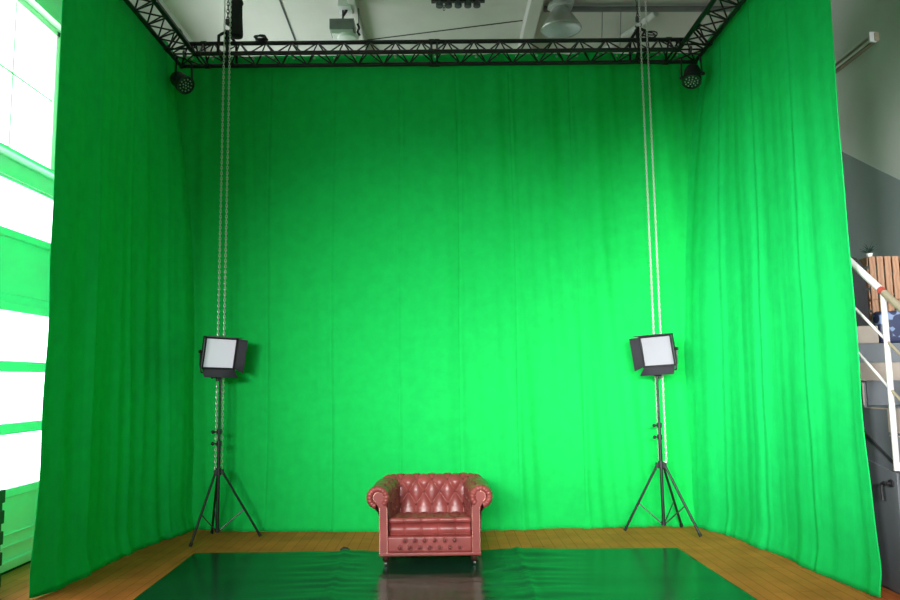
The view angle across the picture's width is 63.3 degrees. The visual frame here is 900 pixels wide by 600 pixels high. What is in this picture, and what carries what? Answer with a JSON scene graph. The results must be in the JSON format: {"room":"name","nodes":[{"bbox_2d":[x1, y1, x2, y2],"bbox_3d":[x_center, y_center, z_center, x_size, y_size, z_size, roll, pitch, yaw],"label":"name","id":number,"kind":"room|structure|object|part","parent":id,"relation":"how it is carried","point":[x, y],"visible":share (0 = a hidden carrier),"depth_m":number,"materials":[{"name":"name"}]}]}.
{"room":"green screen studio","nodes":[
{"label":"green screen studio","id":0,"kind":"room"},
{"bbox_2d":[0,0,203,196],"bbox_3d":[-3.971,-1.222,4.873,0.300,6.800,15.500,-1,-6,-1],"label":"wall","id":1,"kind":"structure","parent":0,"point":[51,10],"depth_m":7.04,"materials":[{"name":"white paint"}]},
{"bbox_2d":[0,173,52,574],"bbox_3d":[-3.857,0.533,5.386,0.075,3.420,3.750,-1,-6,-1],"label":"door","id":2,"kind":"structure","parent":1,"relation":"in","point":[26,212],"depth_m":6.59,"materials":[{"name":"paint"}]},
{"bbox_3d":[-3.832,2.173,5.207,0.070,0.080,3.700,-1,-6,-1],"label":"rail","id":3,"kind":"part","parent":2,"relation":"part of","materials":[{"name":"paint"}]},
{"bbox_3d":[-3.838,1.865,5.240,0.045,0.540,3.700,-1,-6,-1],"label":"panel","id":4,"kind":"part","parent":2,"relation":"part of","materials":[{"name":"paint"}]},
{"bbox_3d":[-3.840,1.557,5.274,0.070,0.080,3.700,-1,-6,-1],"label":"rail","id":5,"kind":"part","parent":2,"relation":"part of","materials":[{"name":"paint"}]},
{"bbox_3d":[-3.876,1.423,6.529,0.012,0.460,1.203,-1,-6,-1],"label":"pane","id":6,"kind":"part","parent":2,"relation":"part of","materials":[{"name":"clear glass"}]},
{"bbox_3d":[-3.848,1.010,5.334,0.070,0.100,3.700,-1,-6,-1],"label":"rail","id":7,"kind":"part","parent":2,"relation":"part of","materials":[{"name":"paint"}]},
{"bbox_3d":[-3.884,0.876,6.589,0.012,0.440,1.203,-1,-6,-1],"label":"pane","id":8,"kind":"part","parent":2,"relation":"part of","materials":[{"name":"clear glass"}]},
{"bbox_3d":[-3.855,0.473,5.393,0.070,0.100,3.700,-1,-6,-1],"label":"rail","id":9,"kind":"part","parent":2,"relation":"part of","materials":[{"name":"paint"}]},
{"bbox_3d":[-3.863,-0.043,5.449,0.070,0.080,3.700,-1,-6,-1],"label":"rail","id":10,"kind":"part","parent":2,"relation":"part of","materials":[{"name":"paint"}]},
{"bbox_3d":[-3.891,0.345,6.647,0.012,0.430,1.203,-1,-6,-1],"label":"pane","id":11,"kind":"part","parent":2,"relation":"part of","materials":[{"name":"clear glass"}]},
{"bbox_3d":[-3.870,-0.366,5.485,0.045,0.570,3.700,-1,-6,-1],"label":"panel","id":12,"kind":"part","parent":2,"relation":"part of","materials":[{"name":"paint"}]},
{"bbox_3d":[-3.872,-0.684,5.520,0.070,0.070,3.700,-1,-6,-1],"label":"rail","id":13,"kind":"part","parent":2,"relation":"part of","materials":[{"name":"paint"}]},
{"bbox_3d":[-3.878,-1.152,5.571,0.070,0.030,3.700,-1,-6,-1],"label":"rail","id":14,"kind":"part","parent":2,"relation":"part of","materials":[{"name":"paint"}]},
{"bbox_3d":[-3.907,-0.793,6.772,0.012,0.420,1.203,-1,-6,-1],"label":"pane","id":15,"kind":"part","parent":2,"relation":"part of","materials":[{"name":"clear glass"}]},
{"bbox_2d":[0,0,60,180],"bbox_3d":[-3.864,-2.084,5.910,0.300,1.596,2.882,-1,-6,-1],"label":"window","id":16,"kind":"structure","parent":1,"relation":"in","point":[29,132],"depth_m":6.89,"materials":[{"name":"white glass"}]},
{"bbox_3d":[-3.993,-1.707,6.228,0.010,0.760,0.698,-1,-6,-1],"label":"pane","id":17,"kind":"part","parent":16,"relation":"part of","materials":[{"name":"clear glass"}]},
{"bbox_3d":[-4.003,-2.442,6.309,0.010,0.680,0.698,-1,-6,-1],"label":"pane","id":18,"kind":"part","parent":16,"relation":"part of","materials":[{"name":"clear glass"}]},
{"bbox_3d":[-3.833,-1.306,5.825,0.260,0.030,2.870,-1,-6,-1],"label":"sill","id":19,"kind":"part","parent":16,"relation":"part of","materials":[{"name":"paint"}]},
{"bbox_3d":[-4.000,-1.629,6.941,0.010,0.760,0.698,-1,-6,-1],"label":"pane","id":20,"kind":"part","parent":16,"relation":"part of","materials":[{"name":"clear glass"}]},
{"bbox_3d":[-4.010,-2.364,7.022,0.010,0.680,0.698,-1,-6,-1],"label":"pane","id":21,"kind":"part","parent":16,"relation":"part of","materials":[{"name":"clear glass"}]},
{"bbox_2d":[0,526,899,599],"bbox_3d":[0.351,2.153,4.546,8.850,0.100,15.500,-1,-6,-1],"label":"floor","id":22,"kind":"structure","parent":0,"point":[763,574],"depth_m":6.81,"materials":[{"name":"brown wood"}]},
{"bbox_2d":[0,489,5,586],"bbox_3d":[-3.673,1.859,5.343,0.151,0.770,1.100,-1,-6,-1],"label":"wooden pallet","id":23,"kind":"object","parent":22,"relation":"on","point":[2,492],"visible":1,"depth_m":5.87,"materials":[{"name":"brown wood"}]},
{"bbox_2d":[189,378,260,546],"bbox_3d":[-2.272,1.626,7.556,0.604,1.664,0.674,-1,-6,-1],"label":"stand","id":24,"kind":"object","parent":22,"relation":"on","point":[219,471],"visible":0.98,"depth_m":7.53,"materials":[{"name":"black metal"}]},
{"bbox_3d":[-2.473,2.089,7.314,0.025,0.682,0.327,-4,-7,29],"label":"leg","id":25,"kind":"part","parent":24,"relation":"part of","materials":[{"name":"black metal"}]},
{"bbox_3d":[-2.470,2.128,7.668,0.025,0.683,0.357,2,-7,-26],"label":"leg","id":26,"kind":"part","parent":24,"relation":"part of","materials":[{"name":"black metal"}]},
{"bbox_2d":[198,336,247,380],"bbox_3d":[-2.378,0.606,7.582,0.468,0.472,0.292,4,-8,-37],"label":"led panel","id":27,"kind":"object","parent":24,"relation":"on","point":[220,356],"visible":1,"depth_m":7.62,"materials":[{"name":"black plastic"}]},
{"bbox_3d":[-2.517,0.554,7.438,0.045,0.354,0.197,1,-6,-14],"label":"barn door","id":28,"kind":"part","parent":27,"relation":"part of","materials":[{"name":"black metal"}]},
{"bbox_2d":[203,338,235,367],"bbox_3d":[-2.407,0.555,7.627,0.329,0.312,0.081,4,-8,-37],"label":"diffuser","id":29,"kind":"object","parent":27,"relation":"attached to","point":[218,352],"depth_m":7.62,"materials":[{"name":"white plastic"}]},
{"bbox_3d":[-2.403,0.556,7.622,0.360,0.344,0.103,4,-8,-37],"label":"frame","id":30,"kind":"part","parent":27,"relation":"part of","materials":[{"name":"black plastic"}]},
{"bbox_3d":[-2.390,0.762,7.571,0.361,0.102,0.106,4,-8,-37],"label":"barn door","id":31,"kind":"part","parent":27,"relation":"part of","materials":[{"name":"black metal"}]},
{"bbox_3d":[-2.328,0.386,7.548,0.361,0.016,0.135,4,-8,-37],"label":"barn door","id":32,"kind":"part","parent":27,"relation":"part of","materials":[{"name":"black metal"}]},
{"bbox_3d":[-2.197,0.590,7.680,0.206,0.357,0.023,-4,-7,29],"label":"barn door","id":33,"kind":"part","parent":27,"relation":"part of","materials":[{"name":"black metal"}]},
{"bbox_3d":[-2.162,2.112,7.566,0.408,0.684,0.025,2,-7,-21],"label":"leg","id":34,"kind":"part","parent":24,"relation":"part of","materials":[{"name":"black metal"}]},
{"bbox_2d":[133,547,756,599],"bbox_3d":[-0.081,2.183,5.429,4.632,0.040,3.071,-1,-6,-1],"label":"sheet","id":35,"kind":"object","parent":22,"relation":"on","point":[516,573],"visible":0.95,"depth_m":5.92,"materials":[{"name":"plastic"}]},
{"bbox_2d":[366,472,492,564],"bbox_3d":[-0.173,1.992,6.736,1.103,0.697,0.870,-1,-6,0],"label":"armchair","id":36,"kind":"object","parent":35,"relation":"on","point":[430,514],"visible":1,"depth_m":6.42,"materials":[{"name":"leather"}]},
{"bbox_3d":[-0.557,2.237,6.351,0.076,0.076,0.076,-1,-6,0],"label":"leg","id":37,"kind":"part","parent":36,"relation":"part of","materials":[{"name":"brown wood"}]},
{"bbox_3d":[-0.587,1.958,6.739,0.268,0.578,0.780,-1,-6,0],"label":"arm","id":38,"kind":"part","parent":36,"relation":"part of","materials":[{"name":"leather"}]},
{"bbox_2d":[388,511,471,534],"bbox_3d":[-0.173,2.035,6.688,0.779,0.191,0.603,-1,-6,0],"label":"seat cushion","id":39,"kind":"object","parent":36,"relation":"on","point":[399,522],"depth_m":6.43,"materials":[{"name":"leather"}]},
{"bbox_3d":[-0.174,2.114,6.328,0.735,0.138,0.050,-1,-6,0],"label":"panel","id":40,"kind":"part","parent":36,"relation":"part of","materials":[{"name":"leather"}]},
{"bbox_3d":[-0.172,2.194,6.319,0.885,0.032,0.060,-1,-6,0],"label":"rail","id":41,"kind":"part","parent":36,"relation":"part of","materials":[{"name":"leather"}]},
{"bbox_3d":[-0.171,1.976,7.045,0.968,0.597,0.258,-1,-6,0],"label":"backrest","id":42,"kind":"part","parent":36,"relation":"part of","materials":[{"name":"leather"}]},
{"bbox_3d":[0.213,2.226,6.346,0.076,0.076,0.076,-1,-6,0],"label":"leg","id":43,"kind":"part","parent":36,"relation":"part of","materials":[{"name":"brown wood"}]},
{"bbox_3d":[0.240,1.946,6.734,0.268,0.578,0.780,-1,-6,0],"label":"arm","id":44,"kind":"part","parent":36,"relation":"part of","materials":[{"name":"leather"}]},
{"bbox_2d":[623,375,701,536],"bbox_3d":[2.151,1.585,7.609,0.704,1.634,0.524,-1,-6,-1],"label":"stand","id":45,"kind":"object","parent":22,"relation":"on","point":[663,466],"visible":0.99,"depth_m":7.58,"materials":[{"name":"black metal"}]},
{"bbox_3d":[1.989,2.058,7.602,0.373,0.683,0.025,-3,-7,19],"label":"leg","id":46,"kind":"part","parent":45,"relation":"part of","materials":[{"name":"black metal"}]},
{"bbox_2d":[629,333,677,378],"bbox_3d":[2.156,0.584,7.630,0.471,0.474,0.292,-5,-8,36],"label":"led panel","id":47,"kind":"object","parent":45,"relation":"on","point":[656,354],"visible":1,"depth_m":7.67,"materials":[{"name":"black plastic"}]},
{"bbox_3d":[1.972,0.575,7.723,0.207,0.357,0.020,3,-7,-31],"label":"barn door","id":48,"kind":"part","parent":47,"relation":"part of","materials":[{"name":"black metal"}]},
{"bbox_3d":[2.099,0.367,7.595,0.361,0.019,0.135,-5,-8,36],"label":"barn door","id":49,"kind":"part","parent":47,"relation":"part of","materials":[{"name":"black metal"}]},
{"bbox_3d":[2.179,0.534,7.670,0.363,0.347,0.103,-5,-8,36],"label":"frame","id":50,"kind":"part","parent":47,"relation":"part of","materials":[{"name":"black plastic"}]},
{"bbox_2d":[641,336,673,365],"bbox_3d":[2.182,0.534,7.675,0.332,0.315,0.081,-5,-8,36],"label":"diffuser","id":51,"kind":"object","parent":47,"relation":"attached to","point":[655,350],"depth_m":7.67,"materials":[{"name":"white plastic"}]},
{"bbox_3d":[2.173,0.740,7.617,0.361,0.105,0.106,-5,-8,36],"label":"barn door","id":52,"kind":"part","parent":47,"relation":"part of","materials":[{"name":"black metal"}]},
{"bbox_3d":[2.296,0.528,7.488,0.048,0.353,0.196,-2,-6,13],"label":"barn door","id":53,"kind":"part","parent":47,"relation":"part of","materials":[{"name":"black metal"}]},
{"bbox_3d":[2.341,2.062,7.684,0.025,0.683,0.363,-7,-9,44],"label":"leg","id":54,"kind":"part","parent":45,"relation":"part of","materials":[{"name":"black metal"}]},
{"bbox_3d":[2.361,2.033,7.414,0.353,0.682,0.025,-5,-8,35],"label":"leg","id":55,"kind":"part","parent":45,"relation":"part of","materials":[{"name":"black metal"}]},
{"bbox_2d":[858,343,899,594],"bbox_3d":[3.828,1.042,6.353,1.179,2.405,5.622,-1,-6,-1],"label":"staircase","id":56,"kind":"structure","parent":22,"relation":"on","point":[874,394],"depth_m":5.74,"materials":[{"name":"grey paint"}]},
{"bbox_2d":[851,257,869,325],"bbox_3d":[3.526,0.002,6.715,0.535,0.826,0.327,-1,-6,-1],"label":"sack","id":57,"kind":"object","parent":56,"relation":"on","point":[859,284],"visible":0.09,"depth_m":6.57,"materials":[{"name":"fabric"}]},
{"bbox_2d":[857,326,878,343],"bbox_3d":[3.532,0.310,6.450,0.460,0.155,0.100,-1,-6,-1],"label":"concrete block","id":58,"kind":"object","parent":56,"relation":"on","point":[866,334],"visible":0.34,"depth_m":6.40,"materials":[{"name":"beige concrete"}]},
{"bbox_2d":[851,258,899,470],"bbox_3d":[3.240,0.557,5.056,0.056,2.863,2.740,-1,-6,-1],"label":"handrail","id":59,"kind":"object","parent":56,"relation":"attached to","point":[885,296],"visible":0.59,"depth_m":5.38,"materials":[{"name":"white metal"}]},
{"bbox_3d":[3.218,-0.388,6.010,0.054,0.776,1.031,-1,-6,-1],"label":"rail","id":60,"kind":"part","parent":59,"relation":"part of","materials":[{"name":"white metal"}]},
{"bbox_3d":[3.223,-0.022,5.965,0.022,0.757,1.022,-1,-6,-1],"label":"rail","id":61,"kind":"part","parent":59,"relation":"part of","materials":[{"name":"white metal"}]},
{"bbox_3d":[3.228,0.331,5.926,0.022,0.757,1.022,-1,-6,-1],"label":"rail","id":62,"kind":"part","parent":59,"relation":"part of","materials":[{"name":"white metal"}]},
{"bbox_3d":[3.240,0.599,5.371,0.048,1.288,0.050,-1,-6,-1],"label":"post","id":63,"kind":"part","parent":59,"relation":"part of","materials":[{"name":"white metal"}]},
{"bbox_3d":[3.245,0.461,4.539,0.052,1.258,1.690,-1,-6,-1],"label":"rail","id":64,"kind":"part","parent":59,"relation":"part of","materials":[{"name":"beige metal"}]},
{"bbox_3d":[3.250,0.815,4.515,0.022,1.256,1.702,-1,-6,-1],"label":"rail","id":65,"kind":"part","parent":59,"relation":"part of","materials":[{"name":"beige metal"}]},
{"bbox_3d":[3.255,1.168,4.477,0.022,1.256,1.702,-1,-6,-1],"label":"rail","id":66,"kind":"part","parent":59,"relation":"part of","materials":[{"name":"white metal"}]},
{"bbox_2d":[868,459,899,592],"bbox_3d":[3.227,1.668,5.624,0.077,0.980,0.720,-1,-6,-1],"label":"door","id":67,"kind":"structure","parent":56,"relation":"attached to","point":[885,485],"depth_m":5.41,"materials":[{"name":"grey paint"}]},
{"bbox_3d":[3.218,1.398,5.375,0.060,0.153,0.094,-1,-6,-1],"label":"handle","id":68,"kind":"part","parent":67,"relation":"part of","materials":[{"name":"black plastic"}]},
{"bbox_2d":[868,300,899,324],"bbox_3d":[4.057,0.219,6.803,0.500,0.396,0.453,-1,-6,-1],"label":"wooden crate","id":69,"kind":"object","parent":56,"relation":"on","point":[875,304],"visible":0.21,"depth_m":6.59,"materials":[{"name":"brown wood"}]},
{"bbox_2d":[859,256,899,300],"bbox_3d":[4.051,-0.179,6.847,0.500,0.396,0.453,-1,-6,-1],"label":"wooden crate","id":70,"kind":"object","parent":69,"relation":"on","point":[891,264],"visible":0.56,"depth_m":6.63,"materials":[{"name":"brown wood"}]},
{"bbox_2d":[860,243,876,256],"bbox_3d":[3.882,-0.461,6.759,0.150,0.146,0.125,-7,-9,43],"label":"potted plant","id":71,"kind":"object","parent":70,"relation":"on","point":[869,250],"visible":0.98,"depth_m":6.74,"materials":[{"name":"plant"}]},
{"bbox_2d":[873,310,899,342],"bbox_3d":[3.952,0.236,6.478,0.345,0.298,0.122,-1,-6,-1],"label":"sack","id":72,"kind":"object","parent":56,"relation":"on","point":[893,316],"visible":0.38,"depth_m":6.42,"materials":[{"name":"blue plastic"}]},
{"bbox_2d":[163,0,736,56],"bbox_3d":[0.255,-4.755,5.303,8.850,0.200,15.500,-1,-6,-1],"label":"ceiling","id":73,"kind":"structure","parent":0,"point":[202,20],"depth_m":10.63,"materials":[{"name":"white paint"}]},
{"bbox_2d":[214,0,243,469],"bbox_3d":[-2.455,-1.234,8.091,0.265,6.116,0.464,-1,-6,-1],"label":"chain hoist","id":74,"kind":"object","parent":73,"relation":"hanging from","point":[235,24],"visible":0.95,"depth_m":8.04,"materials":[{"name":"metal"}]},
{"bbox_3d":[-2.444,-0.931,7.880,0.087,5.467,0.026,-1,-6,-1],"label":"hand chain","id":75,"kind":"part","parent":74,"relation":"part of","materials":[{"name":"metal"}]},
{"bbox_3d":[-2.533,-3.358,8.332,0.029,0.391,0.030,-5,-8,36],"label":"load chain","id":76,"kind":"part","parent":74,"relation":"part of","materials":[{"name":"metal"}]},
{"bbox_2d":[123,0,746,68],"bbox_3d":[-0.107,-3.101,6.397,6.022,0.332,4.258,-1,-6,-1],"label":"lighting truss","id":77,"kind":"object","parent":74,"relation":"hanging from","point":[683,41],"depth_m":8.28,"materials":[{"name":"black metal"}]},
{"bbox_2d":[29,0,193,598],"bbox_3d":[-3.100,-0.287,7.092,0.336,5.399,2.736,-1,-6,4],"label":"curtain","id":78,"kind":"object","parent":77,"relation":"hanging from","point":[117,456],"visible":0.98,"depth_m":6.81,"materials":[{"name":"fabric"}]},
{"bbox_3d":[-2.972,-2.846,8.003,0.322,0.255,0.060,-1,-6,-1],"label":"frame","id":79,"kind":"part","parent":77,"relation":"part of","materials":[{"name":"black metal"}]},
{"bbox_2d":[170,50,194,94],"bbox_3d":[-2.975,-2.527,8.110,0.274,0.499,0.261,-1,-6,-1],"label":"spotlight","id":80,"kind":"object","parent":77,"relation":"hanging from","point":[184,84],"visible":1,"depth_m":8.05,"materials":[{"name":"black metal"}]},
{"bbox_3d":[-2.921,-2.373,8.063,0.113,0.142,0.178,-5,-8,35],"label":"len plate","id":81,"kind":"part","parent":80,"relation":"part of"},
{"bbox_3d":[-2.798,-2.817,8.289,0.060,0.255,0.382,-1,-6,-1],"label":"frame","id":82,"kind":"part","parent":77,"relation":"part of","materials":[{"name":"black metal"}]},
{"bbox_3d":[-2.151,-2.974,8.313,0.153,0.076,0.121,-1,-6,-1],"label":"cable coil","id":83,"kind":"part","parent":77,"relation":"part of","materials":[{"name":"black rubber"}]},
{"bbox_3d":[-0.212,-2.850,8.319,0.060,0.255,0.382,-1,-6,-1],"label":"frame","id":84,"kind":"part","parent":77,"relation":"part of","materials":[{"name":"black metal"}]},
{"bbox_2d":[175,52,698,531],"bbox_3d":[-0.132,-0.210,8.180,6.189,5.398,0.359,-1,-6,0],"label":"curtain","id":85,"kind":"object","parent":77,"relation":"hanging from","point":[442,269],"visible":0.82,"depth_m":8.24,"materials":[{"name":"fabric"}]},
{"bbox_3d":[-0.147,-2.851,8.319,0.060,0.255,0.382,-1,-6,-1],"label":"frame","id":86,"kind":"part","parent":77,"relation":"part of","materials":[{"name":"black metal"}]},
{"bbox_3d":[2.285,-3.039,8.394,0.189,0.085,0.115,-1,-6,-1],"label":"cable coil","id":87,"kind":"part","parent":77,"relation":"part of","materials":[{"name":"black rubber"}]},
{"bbox_3d":[2.507,-2.885,8.349,0.060,0.255,0.382,-1,-6,-1],"label":"frame","id":88,"kind":"part","parent":77,"relation":"part of","materials":[{"name":"black metal"}]},
{"bbox_2d":[679,46,704,88],"bbox_3d":[2.706,-2.611,8.167,0.250,0.477,0.245,-1,-6,-1],"label":"spotlight","id":89,"kind":"object","parent":77,"relation":"hanging from","point":[692,79],"visible":1,"depth_m":8.12,"materials":[{"name":"black metal"}]},
{"bbox_3d":[2.689,-2.433,8.126,0.174,0.082,0.166,-1,-6,-1],"label":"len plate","id":90,"kind":"part","parent":89,"relation":"part of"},
{"bbox_3d":[2.707,-2.918,8.067,0.362,0.255,0.060,-1,-6,-1],"label":"frame","id":91,"kind":"part","parent":77,"relation":"part of","materials":[{"name":"black metal"}]},
{"bbox_2d":[684,0,881,596],"bbox_3d":[2.929,-0.391,6.918,0.425,5.399,2.903,0,-6,-7],"label":"curtain","id":92,"kind":"object","parent":77,"relation":"hanging from","point":[780,466],"visible":0.98,"depth_m":6.64,"materials":[{"name":"fabric"}]},
{"bbox_2d":[279,0,297,46],"bbox_3d":[-2.349,-4.023,10.639,0.024,0.024,1.480,-1,-6,-2],"label":"cable","id":93,"kind":"object","parent":73,"relation":"attached to","point":[279,0],"visible":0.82,"depth_m":10.54,"materials":[{"name":"metal"}]},
{"bbox_2d":[337,0,352,13],"bbox_3d":[-1.429,-4.037,9.986,0.190,0.160,0.240,-1,-6,-1],"label":"junction box","id":94,"kind":"object","parent":73,"relation":"attached to","point":[342,4],"visible":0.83,"depth_m":9.88,"materials":[{"name":"plastic"}]},
{"bbox_2d":[329,10,358,39],"bbox_3d":[-1.433,-3.746,9.954,0.385,0.454,0.300,-1,-6,-1],"label":"floodlight","id":95,"kind":"object","parent":94,"relation":"hanging from","point":[342,28],"visible":0.87,"depth_m":9.82,"materials":[{"name":"metal"}]},
{"bbox_2d":[331,29,353,39],"bbox_3d":[-1.458,-3.602,9.938,0.297,0.065,0.240,-1,-6,-1],"label":"shade","id":96,"kind":"object","parent":95,"relation":"hanging from","point":[337,34],"depth_m":9.82,"materials":[{"name":"plastic"}]},
{"bbox_2d":[337,32,358,39],"bbox_3d":[-1.387,-3.555,9.934,0.300,0.068,0.300,-1,-6,-1],"label":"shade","id":97,"kind":"object","parent":95,"relation":"on","point":[340,35],"depth_m":9.84,"materials":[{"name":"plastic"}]},
{"bbox_2d":[348,0,367,49],"bbox_3d":[-1.278,-4.566,5.267,0.100,0.140,15.500,-1,-6,-1],"label":"trim","id":98,"kind":"structure","parent":73,"relation":"attached to","point":[353,3],"depth_m":10.31,"materials":[{"name":"white metal"}]},
{"bbox_2d":[356,8,360,35],"bbox_3d":[-1.248,-3.812,10.007,0.063,0.451,0.124,-1,-6,-1],"label":"cable gland","id":99,"kind":"object","parent":98,"relation":"attached to","point":[358,25],"visible":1,"depth_m":9.95,"materials":[{"name":"black plastic"}]},
{"bbox_2d":[367,20,522,39],"bbox_3d":[-0.104,-4.031,10.919,2.389,0.006,0.024,-2,-6,13],"label":"cable","id":100,"kind":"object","parent":73,"relation":"attached to","point":[518,20],"depth_m":10.91,"materials":[{"name":"black rubber"}]},
{"bbox_2d":[431,0,484,10],"bbox_3d":[0.109,-4.010,9.788,0.720,0.301,0.099,-1,-6,-1],"label":"cluster","id":101,"kind":"object","parent":73,"relation":"hanging from","point":[439,3],"visible":1,"depth_m":9.76,"materials":[{"name":"metal"}]},
{"bbox_2d":[516,0,543,53],"bbox_3d":[1.212,-4.578,5.293,0.180,0.180,15.500,-1,-6,-1],"label":"beam","id":102,"kind":"structure","parent":73,"relation":"attached to","point":[534,7],"depth_m":10.35,"materials":[{"name":"white metal"}]},
{"bbox_2d":[541,0,581,38],"bbox_3d":[1.518,-3.905,10.001,0.560,0.499,0.560,-1,-6,-1],"label":"lamp","id":103,"kind":"object","parent":73,"relation":"hanging from","point":[561,23],"visible":0.95,"depth_m":9.88,"materials":[{"name":"metal"}]},
{"bbox_3d":[1.521,-3.673,9.975,0.532,0.032,0.532,-1,-6,-1],"label":"glass","id":104,"kind":"part","parent":103,"relation":"part of","materials":[{"name":"glass"}]},
{"bbox_2d":[599,12,658,52],"bbox_3d":[2.650,-4.003,11.054,0.100,0.095,1.458,2,-7,-23],"label":"diagonal strut","id":105,"kind":"object","parent":73,"relation":"attached to","point":[652,15],"visible":0.47,"depth_m":10.81,"materials":[{"name":"grey paint"}]},
{"bbox_2d":[543,6,732,11],"bbox_3d":[2.813,-4.087,10.255,3.000,0.076,0.080,-1,-6,-1],"label":"ceiling pipe","id":106,"kind":"object","parent":73,"relation":"attached to","point":[574,8],"visible":0.66,"depth_m":10.22,"materials":[{"name":"grey metal"}]},
{"bbox_2d":[629,0,666,462],"bbox_3d":[2.177,-1.301,8.144,0.170,6.101,0.464,-1,-6,-1],"label":"chain hoist","id":107,"kind":"object","parent":73,"relation":"hanging from","point":[637,31],"visible":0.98,"depth_m":8.00,"materials":[{"name":"metal"}]},
{"bbox_3d":[2.147,-3.418,8.384,0.029,0.391,0.030,-5,-8,36],"label":"load chain","id":108,"kind":"part","parent":107,"relation":"part of","materials":[{"name":"metal"}]},
{"bbox_2d":[831,0,899,179],"bbox_3d":[4.528,-1.330,4.969,0.200,6.800,15.500,-1,-6,-1],"label":"wall","id":109,"kind":"structure","parent":0,"point":[868,87],"depth_m":7.61,"materials":[{"name":"grey paint"}]},
{"bbox_2d":[835,32,878,73],"bbox_3d":[4.334,-2.627,8.077,0.095,0.110,1.250,-1,-6,-1],"label":"fitting","id":110,"kind":"object","parent":109,"relation":"attached to","point":[871,38],"visible":0.59,"depth_m":7.75,"materials":[{"name":"plastic"}]},
{"bbox_2d":[842,152,899,322],"bbox_3d":[4.449,-0.036,4.827,0.014,4.200,15.500,-1,-6,-1],"label":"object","id":111,"kind":"structure","parent":109,"relation":"attached to","point":[872,195],"depth_m":7.63,"materials":[{"name":"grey paint"}]}
]}

